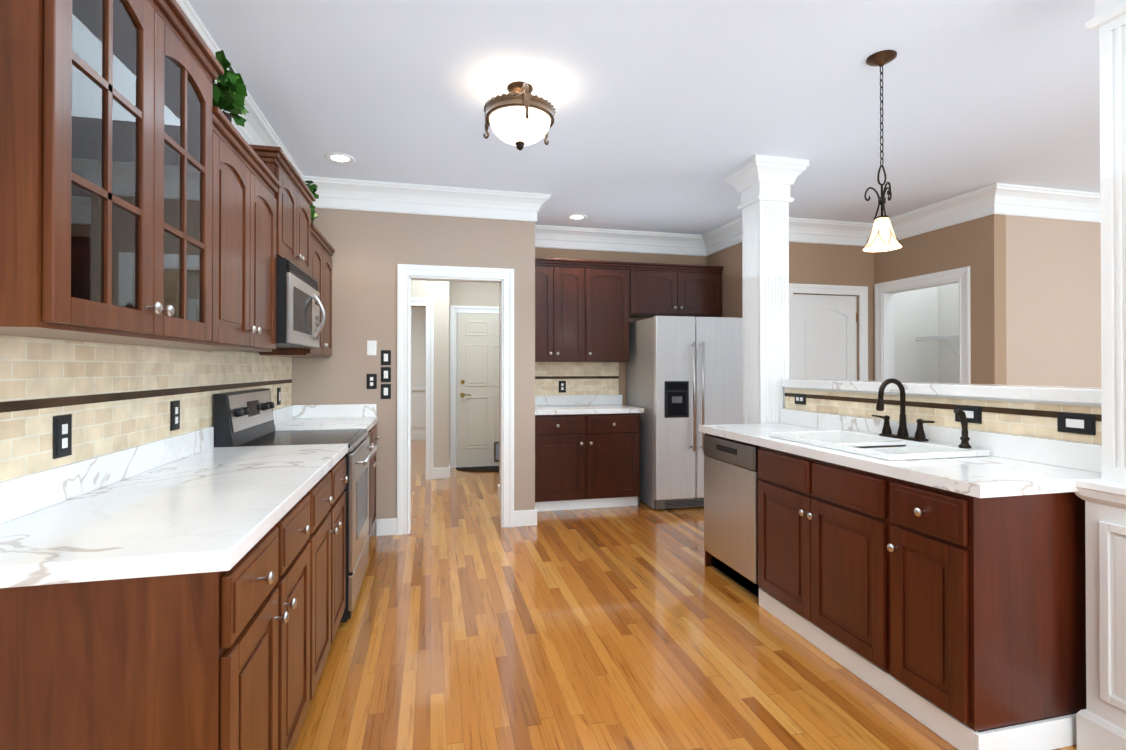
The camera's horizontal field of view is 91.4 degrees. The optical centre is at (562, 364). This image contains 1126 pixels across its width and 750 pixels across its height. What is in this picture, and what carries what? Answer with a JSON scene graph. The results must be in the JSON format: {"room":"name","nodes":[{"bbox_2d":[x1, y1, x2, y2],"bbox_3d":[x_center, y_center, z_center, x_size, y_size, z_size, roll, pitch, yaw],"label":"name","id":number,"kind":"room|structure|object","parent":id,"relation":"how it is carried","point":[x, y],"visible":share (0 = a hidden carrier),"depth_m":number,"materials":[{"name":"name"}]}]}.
{"room":"kitchen","nodes":[
{"label":"kitchen","id":0,"kind":"room"},
{"bbox_2d":[292,208,534,535],"bbox_3d":[-1.161,-0.034,4.435,1.878,2.740,0.120,0,0,-13],"label":"wall","id":1,"kind":"structure","parent":0,"point":[372,249],"depth_m":4.32,"materials":[{"name":"beige paint"}]},
{"bbox_2d":[367,374,376,388],"bbox_3d":[-1.492,0.129,4.288,0.075,0.118,0.009,0,0,-13],"label":"electrical outlet plate","id":2,"kind":"object","parent":1,"relation":"attached to","point":[371,381],"visible":1,"depth_m":4.29,"materials":[{"name":"black plastic"}]},
{"bbox_2d":[367,341,376,354],"bbox_3d":[-1.492,-0.132,4.290,0.070,0.115,0.009,0,0,-13],"label":"outlet plate","id":3,"kind":"object","parent":1,"relation":"attached to","point":[371,347],"visible":1,"depth_m":4.29,"materials":[{"name":"white plastic"}]},
{"bbox_2d":[381,350,390,364],"bbox_3d":[-1.389,-0.057,4.314,0.075,0.118,0.009,0,0,-13],"label":"switch plate","id":4,"kind":"object","parent":1,"relation":"attached to","point":[385,357],"visible":1,"depth_m":4.31,"materials":[{"name":"black plastic"}]},
{"bbox_2d":[381,367,390,381],"bbox_3d":[-1.389,0.076,4.313,0.075,0.118,0.009,0,0,-13],"label":"switch plate","id":5,"kind":"object","parent":1,"relation":"attached to","point":[385,374],"visible":1,"depth_m":4.31,"materials":[{"name":"black plastic"}]},
{"bbox_2d":[381,384,390,398],"bbox_3d":[-1.389,0.209,4.312,0.075,0.118,0.009,0,0,-13],"label":"switch plate","id":6,"kind":"object","parent":1,"relation":"attached to","point":[385,391],"visible":1,"depth_m":4.31,"materials":[{"name":"black plastic"}]},
{"bbox_2d":[308,176,550,223],"bbox_3d":[-1.020,-1.302,4.356,1.871,0.204,0.113,0,0,-13],"label":"crown molding","id":7,"kind":"structure","parent":1,"relation":"attached to","point":[334,193],"depth_m":4.35,"materials":[{"name":"white wood"}]},
{"bbox_2d":[397,264,513,534],"bbox_3d":[-0.871,0.271,4.502,0.926,2.130,0.157,0,0,-13],"label":"door frame","id":8,"kind":"structure","parent":1,"relation":"attached to","point":[408,273],"depth_m":4.43,"materials":[{"name":"white wood"}]},
{"bbox_2d":[411,307,425,439],"bbox_3d":[-4.189,-0.002,9.711,3.800,2.740,0.150,0,0,-13],"label":"wall","id":9,"kind":"structure","parent":0,"point":[418,373],"depth_m":10.03,"materials":[{"name":"white paint"}]},
{"bbox_2d":[411,280,448,467],"bbox_3d":[-3.274,-0.024,6.141,3.920,2.740,0.120,0,0,-13],"label":"wall","id":10,"kind":"structure","parent":0,"point":[437,292],"depth_m":6.51,"materials":[{"name":"beige paint"}]},
{"bbox_2d":[446,463,449,478],"bbox_3d":[-1.427,1.286,6.864,0.020,0.130,0.716,0,0,-13],"label":"baseboard","id":11,"kind":"structure","parent":10,"relation":"attached to","point":[448,469],"depth_m":6.51,"materials":[{"name":"white"}]},
{"bbox_2d":[449,281,498,462],"bbox_3d":[-0.363,-0.015,7.556,2.400,2.740,0.120,0,0,-13],"label":"wall","id":12,"kind":"structure","parent":0,"point":[473,294],"depth_m":7.29,"materials":[{"name":"beige paint"}]},
{"bbox_2d":[411,298,498,479],"bbox_3d":[-1.574,0.285,6.833,2.530,2.130,0.718,0,0,-13],"label":"door frame","id":13,"kind":"structure","parent":12,"relation":"attached to","point":[428,303],"depth_m":6.48,"materials":[{"name":"white wood"}]},
{"bbox_2d":[457,313,498,466],"bbox_3d":[-0.948,0.330,7.310,0.904,2.023,0.093,0,0,-13],"label":"hall door","id":14,"kind":"structure","parent":12,"relation":"in","point":[477,389],"depth_m":7.28,"materials":[{"name":"beige paint"}]},
{"bbox_2d":[499,283,499,484],"bbox_3d":[-0.456,-0.030,5.164,0.168,2.740,0.970,0,0,-13],"label":"wall","id":15,"kind":"structure","parent":0,"point":[499,383],"depth_m":5.60,"materials":[{"name":"beige paint"}]},
{"bbox_2d":[523,508,536,525],"bbox_3d":[-0.278,1.273,4.748,0.044,0.130,0.366,0,0,-13],"label":"baseboard","id":16,"kind":"structure","parent":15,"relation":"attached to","point":[530,515],"depth_m":4.56,"materials":[{"name":"white"}]},
{"bbox_2d":[535,225,547,243],"bbox_3d":[-0.276,-1.298,5.024,0.113,0.204,0.840,0,0,-13],"label":"crown molding","id":17,"kind":"structure","parent":15,"relation":"attached to","point":[539,229],"depth_m":5.53,"materials":[{"name":"white wood"}]},
{"bbox_2d":[535,248,706,404],"bbox_3d":[0.603,-0.025,5.854,2.212,2.740,0.120,0,0,-13],"label":"wall","id":18,"kind":"structure","parent":0,"point":[614,256],"depth_m":5.80,"materials":[{"name":"beige paint"}]},
{"bbox_2d":[535,261,594,361],"bbox_3d":[-0.088,-0.500,5.448,0.674,0.940,0.349,0,0,-13],"label":"upper cabinet","id":19,"kind":"object","parent":18,"relation":"attached to","point":[585,310],"depth_m":5.30,"materials":[{"name":"brown wood"}]},
{"bbox_2d":[535,362,618,395],"bbox_3d":[0.063,0.142,5.656,1.072,0.342,0.011,0,0,-13],"label":"wall tile","id":20,"kind":"structure","parent":18,"relation":"attached to","point":[590,378],"depth_m":5.67,"materials":[{"name":"beige tile"}]},
{"bbox_2d":[559,381,565,392],"bbox_3d":[-0.007,0.223,5.631,0.075,0.120,0.009,0,0,-13],"label":"electrical outlet plate","id":21,"kind":"object","parent":20,"relation":"attached to","point":[562,386],"visible":1,"depth_m":5.63,"materials":[{"name":"black plastic"}]},
{"bbox_2d":[595,265,630,361],"bbox_3d":[0.365,-0.499,5.557,0.533,0.940,0.349,0,0,-13],"label":"upper cabinet","id":22,"kind":"object","parent":18,"relation":"attached to","point":[612,282],"depth_m":5.41,"materials":[{"name":"brown wood"}]},
{"bbox_2d":[535,225,699,255],"bbox_3d":[0.571,-1.294,5.733,2.092,0.204,0.113,0,0,-13],"label":"crown molding","id":23,"kind":"structure","parent":18,"relation":"attached to","point":[557,237],"depth_m":5.75,"materials":[{"name":"white wood"}]},
{"bbox_2d":[631,265,722,317],"bbox_3d":[1.120,-0.735,5.738,1.016,0.467,0.349,0,0,-13],"label":"upper cabinet","id":24,"kind":"object","parent":18,"relation":"attached to","point":[656,290],"depth_m":5.57,"materials":[{"name":"brown wood"}]},
{"bbox_2d":[188,0,1099,234],"bbox_3d":[0.646,-1.439,3.682,11.200,0.060,16.100,0,0,-13],"label":"ceiling","id":25,"kind":"structure","parent":0,"point":[669,115],"depth_m":2.87,"materials":[{"name":"white paint"}]},
{"bbox_2d":[324,152,355,163],"bbox_3d":[-1.517,-1.402,3.741,0.195,0.010,0.195,0,0,-13],"label":"recessed light","id":26,"kind":"object","parent":25,"relation":"in","point":[339,158],"visible":1,"depth_m":3.73,"materials":[{"name":"white"}]},
{"bbox_2d":[483,81,555,150],"bbox_3d":[-0.217,-1.253,2.797,0.368,0.322,0.386,0,0,-13],"label":"ceiling light fixture","id":27,"kind":"object","parent":25,"relation":"attached to","point":[519,116],"visible":1,"depth_m":2.71,"materials":[{"name":"white glass"}]},
{"bbox_2d":[567,214,586,219],"bbox_3d":[0.131,-1.393,5.194,0.195,0.010,0.195,0,0,-13],"label":"recessed light","id":28,"kind":"object","parent":25,"relation":"in","point":[576,217],"visible":0.98,"depth_m":5.18,"materials":[{"name":"white"}]},
{"bbox_2d":[863,50,902,251],"bbox_3d":[1.466,-0.974,2.529,0.164,0.881,0.157,0,0,-13],"label":"pendant light","id":29,"kind":"object","parent":25,"relation":"hanging from","point":[882,237],"visible":1,"depth_m":2.52,"materials":[{"name":"white glass"}]},
{"bbox_2d":[294,440,1076,749],"bbox_3d":[0.646,1.361,3.666,11.200,0.060,16.100,0,0,-13],"label":"floor","id":30,"kind":"structure","parent":0,"point":[471,624],"depth_m":2.54,"materials":[{"name":"brown wood"}]},
{"bbox_2d":[0,477,323,749],"bbox_3d":[-1.110,0.876,1.522,0.623,0.884,0.908,0,0,-13],"label":"base cabinet","id":31,"kind":"object","parent":30,"relation":"on","point":[235,657],"depth_m":1.13,"materials":[{"name":"brown wood"}]},
{"bbox_2d":[214,388,377,621],"bbox_3d":[-1.428,0.735,3.081,0.692,1.185,0.754,0,0,-13],"label":"range","id":32,"kind":"object","parent":30,"relation":"on","point":[244,418],"visible":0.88,"depth_m":2.91,"materials":[{"name":"silver metal"}]},
{"bbox_2d":[320,457,347,676],"bbox_3d":[-1.286,0.880,2.261,0.623,0.884,0.904,0,0,-13],"label":"base cabinet","id":33,"kind":"object","parent":30,"relation":"on","point":[333,511],"depth_m":2.39,"materials":[{"name":"brown wood"}]},
{"bbox_2d":[366,425,378,540],"bbox_3d":[-1.661,0.890,3.830,0.623,0.884,0.810,0,0,-13],"label":"base cabinet","id":34,"kind":"object","parent":30,"relation":"on","point":[372,433],"depth_m":4.00,"materials":[{"name":"brown wood"}]},
{"bbox_2d":[0,404,377,587],"bbox_3d":[-1.375,0.367,2.649,0.628,0.143,3.246,0,0,-13],"label":"countertop","id":35,"kind":"structure","parent":34,"relation":"on","point":[194,502],"depth_m":1.49,"materials":[{"name":"stone"}]},
{"bbox_2d":[456,466,498,471],"bbox_3d":[-0.901,1.346,7.110,0.940,0.011,0.360,0,0,-13],"label":"door mat","id":36,"kind":"object","parent":30,"relation":"on","point":[484,469],"visible":0.56,"depth_m":7.04,"materials":[{"name":"rubber"}]},
{"bbox_2d":[535,413,639,511],"bbox_3d":[0.142,0.899,5.337,1.073,0.885,0.656,0,0,-13],"label":"base cabinet","id":37,"kind":"object","parent":30,"relation":"on","point":[584,461],"visible":0.83,"depth_m":5.07,"materials":[{"name":"brown wood"}]},
{"bbox_2d":[535,395,643,414],"bbox_3d":[0.154,0.383,5.357,1.105,0.143,0.628,0,0,-13],"label":"countertop","id":38,"kind":"structure","parent":37,"relation":"on","point":[576,404],"depth_m":5.57,"materials":[{"name":"stone"}]},
{"bbox_2d":[627,316,742,509],"bbox_3d":[1.206,0.447,5.462,0.910,1.790,0.837,0,0,-13],"label":"refrigerator","id":39,"kind":"object","parent":30,"relation":"on","point":[684,377],"visible":0.85,"depth_m":5.10,"materials":[{"name":"grey metal"}]},
{"bbox_2d":[703,434,759,598],"bbox_3d":[1.291,0.892,3.398,0.624,0.875,0.597,0,0,-13],"label":"dishwasher","id":40,"kind":"object","parent":30,"relation":"on","point":[731,478],"visible":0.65,"depth_m":3.28,"materials":[{"name":"silver metal"}]},
{"bbox_2d":[724,154,808,423],"bbox_3d":[1.441,-0.037,3.917,0.412,2.740,0.412,0,0,-13],"label":"column","id":41,"kind":"structure","parent":30,"relation":"on","point":[761,184],"depth_m":3.82,"materials":[{"name":"white wood"}]},
{"bbox_2d":[758,469,900,707],"bbox_3d":[1.480,0.975,2.634,0.631,0.699,0.969,0,0,-13],"label":"base cabinet","id":42,"kind":"object","parent":30,"relation":"on","point":[829,570],"depth_m":2.44,"materials":[{"name":"brown wood"}]},
{"bbox_2d":[784,387,1101,444],"bbox_3d":[1.819,0.737,2.886,0.142,1.179,1.901,0,0,-13],"label":"wall","id":43,"kind":"structure","parent":30,"relation":"on","point":[1032,418],"depth_m":2.55,"materials":[{"name":"beige tile"}]},
{"bbox_2d":[795,393,805,404],"bbox_3d":[1.567,0.226,3.635,0.009,0.070,0.110,0,0,-13],"label":"electrical outlet plate","id":44,"kind":"object","parent":43,"relation":"attached to","point":[800,398],"visible":1,"depth_m":3.62,"materials":[{"name":"black plastic"}]},
{"bbox_2d":[782,379,1101,403],"bbox_3d":[1.867,0.121,2.901,0.285,0.052,1.897,0,0,-13],"label":"bar","id":45,"kind":"object","parent":43,"relation":"on","point":[1093,395],"visible":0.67,"depth_m":2.47,"materials":[{"name":"stone"}]},
{"bbox_2d":[955,405,981,423],"bbox_3d":[1.838,0.224,2.497,0.009,0.075,0.125,0,0,-13],"label":"switch plate","id":46,"kind":"object","parent":43,"relation":"attached to","point":[973,414],"visible":0.85,"depth_m":2.48,"materials":[{"name":"black plastic"}]},
{"bbox_2d":[1057,412,1095,434],"bbox_3d":[1.938,0.222,2.079,0.009,0.075,0.125,0,0,-13],"label":"light switch","id":47,"kind":"object","parent":43,"relation":"attached to","point":[1076,423],"visible":1,"depth_m":2.07,"materials":[{"name":"black plastic"}]},
{"bbox_2d":[865,471,1085,749],"bbox_3d":[1.607,0.879,2.102,0.631,0.884,0.419,0,0,-13],"label":"base cabinet","id":48,"kind":"object","parent":30,"relation":"on","point":[956,620],"depth_m":1.90,"materials":[{"name":"brown wood"}]},
{"bbox_2d":[699,408,1101,497],"bbox_3d":[1.439,0.368,2.799,0.637,0.143,1.934,0,0,-13],"label":"countertop","id":49,"kind":"structure","parent":48,"relation":"on","point":[1013,465],"depth_m":2.21,"materials":[{"name":"stone"}]},
{"bbox_2d":[769,430,989,460],"bbox_3d":[1.489,0.454,2.705,0.520,0.168,0.830,0,0,-13],"label":"sink","id":50,"kind":"object","parent":49,"relation":"in","point":[874,445],"visible":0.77,"depth_m":2.65,"materials":[{"name":"white ceramic"}]},
{"bbox_2d":[954,408,971,447],"bbox_3d":[1.768,0.279,2.434,0.076,0.177,0.048,0,0,-13],"label":"sprayer","id":51,"kind":"object","parent":50,"relation":"on","point":[961,415],"visible":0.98,"depth_m":2.42,"materials":[{"name":"black metal"}]},
{"bbox_2d":[872,378,934,441],"bbox_3d":[1.643,0.218,2.744,0.182,0.302,0.371,0,0,-13],"label":"faucet","id":52,"kind":"object","parent":49,"relation":"on","point":[902,433],"visible":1,"depth_m":2.74,"materials":[{"name":"black metal"}]},
{"bbox_2d":[1074,0,1125,749],"bbox_3d":[1.955,-0.050,1.776,0.412,2.740,0.412,0,0,-13],"label":"column","id":53,"kind":"structure","parent":30,"relation":"on","point":[1101,721],"depth_m":1.82,"materials":[{"name":"white wood"}]},
{"bbox_2d":[707,242,741,317],"bbox_3d":[1.715,-0.026,5.698,0.120,2.740,0.700,0,0,-13],"label":"wall","id":54,"kind":"structure","parent":0,"point":[729,259],"depth_m":5.53,"materials":[{"name":"beige paint"}]},
{"bbox_2d":[700,218,741,255],"bbox_3d":[1.627,-1.295,5.571,0.113,0.204,0.660,0,0,-13],"label":"crown molding","id":55,"kind":"structure","parent":54,"relation":"attached to","point":[722,237],"depth_m":5.67,"materials":[{"name":"white wood"}]},
{"bbox_2d":[789,242,873,380],"bbox_3d":[2.501,-0.028,5.464,1.540,2.740,0.120,0,0,-13],"label":"wall","id":56,"kind":"structure","parent":0,"point":[826,264],"depth_m":5.47,"materials":[{"name":"beige paint"}]},
{"bbox_2d":[736,215,871,245],"bbox_3d":[2.415,-1.296,5.332,1.533,0.204,0.113,0,0,-13],"label":"crown molding","id":57,"kind":"structure","parent":56,"relation":"attached to","point":[801,230],"depth_m":5.38,"materials":[{"name":"white wood"}]},
{"bbox_2d":[793,294,856,379],"bbox_3d":[2.593,0.319,5.468,0.754,2.023,0.041,0,0,-13],"label":"closet door","id":58,"kind":"structure","parent":56,"relation":"in","point":[825,336],"depth_m":5.46,"materials":[{"name":"white wood"}]},
{"bbox_2d":[789,283,867,380],"bbox_3d":[2.605,0.277,5.416,0.940,2.130,0.018,0,0,-13],"label":"door frame","id":59,"kind":"structure","parent":56,"relation":"attached to","point":[861,292],"depth_m":5.47,"materials":[{"name":"white wood"}]},
{"bbox_2d":[894,286,937,382],"bbox_3d":[3.616,-0.026,5.854,0.810,2.740,0.120,0,0,-13],"label":"wall","id":60,"kind":"structure","parent":0,"point":[929,312],"depth_m":5.82,"materials":[{"name":"white paint"}]},
{"bbox_2d":[874,214,1006,384],"bbox_3d":[3.347,-0.031,4.977,0.120,2.740,1.220,0,0,-13],"label":"wall","id":61,"kind":"structure","parent":0,"point":[978,246],"depth_m":4.51,"materials":[{"name":"beige paint"}]},
{"bbox_2d":[874,266,970,383],"bbox_3d":[3.318,0.262,5.061,0.140,2.155,1.000,0,0,-13],"label":"door frame","id":62,"kind":"structure","parent":61,"relation":"attached to","point":[884,292],"depth_m":5.18,"materials":[{"name":"white wood"}]},
{"bbox_2d":[872,188,985,239],"bbox_3d":[3.246,-1.299,4.909,0.113,0.204,1.080,0,0,-13],"label":"crown molding","id":63,"kind":"structure","parent":61,"relation":"attached to","point":[965,207],"depth_m":4.80,"materials":[{"name":"white wood"}]},
{"bbox_2d":[938,283,958,382],"bbox_3d":[4.210,-0.028,5.368,0.120,2.740,1.340,0,0,-13],"label":"wall","id":64,"kind":"structure","parent":0,"point":[948,295],"depth_m":5.78,"materials":[{"name":"white paint"}]},
{"bbox_2d":[916,335,958,357],"bbox_3d":[4.014,-0.140,5.266,0.302,0.306,1.202,0,0,-13],"label":"wire shelf","id":65,"kind":"object","parent":64,"relation":"attached to","point":[948,337],"visible":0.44,"depth_m":5.56,"materials":[{"name":"white metal"}]},
{"bbox_2d":[1006,215,1100,386],"bbox_3d":[4.803,-0.032,4.760,2.610,2.740,0.120,0,0,-13],"label":"wall","id":66,"kind":"structure","parent":0,"point":[1053,302],"depth_m":4.51,"materials":[{"name":"beige paint"}]},
{"bbox_2d":[980,183,1099,222],"bbox_3d":[4.717,-1.300,4.626,2.843,0.204,0.113,0,0,-13],"label":"crown molding","id":67,"kind":"structure","parent":66,"relation":"attached to","point":[992,199],"depth_m":4.43,"materials":[{"name":"white wood"}]},
{"bbox_3d":[-1.070,-0.062,-0.247,0.120,2.740,9.270,0,0,-13],"label":"wall","id":68,"kind":"structure","parent":0,"visible":0},
{"bbox_2d":[0,335,291,481],"bbox_3d":[-1.585,0.107,2.189,0.011,0.370,4.050,0,0,-13],"label":"wall tiles","id":69,"kind":"structure","parent":68,"relation":"attached to","point":[110,398],"depth_m":1.79,"materials":[{"name":"beige tile"}]},
{"bbox_2d":[53,414,71,458],"bbox_3d":[-1.429,0.204,1.573,0.009,0.120,0.075,0,0,-13],"label":"electrical outlet plate","id":70,"kind":"object","parent":69,"relation":"attached to","point":[62,435],"visible":1,"depth_m":1.56,"materials":[{"name":"black plastic"}]},
{"bbox_2d":[170,400,179,430],"bbox_3d":[-1.594,0.208,2.263,0.009,0.120,0.075,0,0,-13],"label":"electrical outlet plate","id":71,"kind":"object","parent":69,"relation":"attached to","point":[175,417],"visible":1,"depth_m":2.25,"materials":[{"name":"black plastic"}]},
{"bbox_2d":[277,387,280,404],"bbox_3d":[-1.961,0.217,3.800,0.009,0.120,0.075,0,0,-13],"label":"electrical outlet plate","id":72,"kind":"object","parent":69,"relation":"attached to","point":[278,396],"visible":0.98,"depth_m":3.79,"materials":[{"name":"black plastic"}]},
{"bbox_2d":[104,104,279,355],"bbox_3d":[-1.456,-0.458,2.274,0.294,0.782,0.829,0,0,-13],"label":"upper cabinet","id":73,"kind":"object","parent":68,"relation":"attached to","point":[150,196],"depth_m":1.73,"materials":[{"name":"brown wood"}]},
{"bbox_2d":[212,50,248,126],"bbox_3d":[-1.299,-1.028,2.088,0.154,0.252,0.221,0,0,-13],"label":"ivy plant","id":74,"kind":"object","parent":73,"relation":"on","point":[229,94],"visible":0.65,"depth_m":2.09,"materials":[{"name":"green plant"}]},
{"bbox_2d":[176,0,307,183],"bbox_3d":[-0.943,-1.330,-0.271,0.113,0.204,9.150,0,0,-13],"label":"crown molding","id":75,"kind":"structure","parent":68,"relation":"attached to","point":[256,130],"depth_m":3.05,"materials":[{"name":"white wood"}]},
{"bbox_2d":[248,152,315,279],"bbox_3d":[-1.638,-0.773,3.050,0.299,0.482,0.759,0,0,-13],"label":"upper cabinet","id":76,"kind":"object","parent":68,"relation":"attached to","point":[297,232],"depth_m":3.02,"materials":[{"name":"brown wood"}]},
{"bbox_2d":[276,257,325,348],"bbox_3d":[-1.579,-0.316,3.062,0.420,0.424,0.752,0,0,-13],"label":"microwave","id":77,"kind":"object","parent":76,"relation":"attached to","point":[299,307],"visible":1,"depth_m":2.88,"materials":[{"name":"silver plastic"}]},
{"bbox_2d":[279,236,334,357],"bbox_3d":[-1.822,-0.449,3.806,0.294,0.782,0.798,0,0,-13],"label":"upper cabinet","id":78,"kind":"object","parent":68,"relation":"attached to","point":[323,253],"depth_m":3.88,"materials":[{"name":"brown wood"}]},
{"bbox_2d":[305,181,318,222],"bbox_3d":[-1.660,-1.043,3.586,0.124,0.302,0.119,0,0,-13],"label":"ivy plant","id":79,"kind":"object","parent":78,"relation":"on","point":[313,190],"visible":0.4,"depth_m":3.60,"materials":[{"name":"green plant"}]}
]}

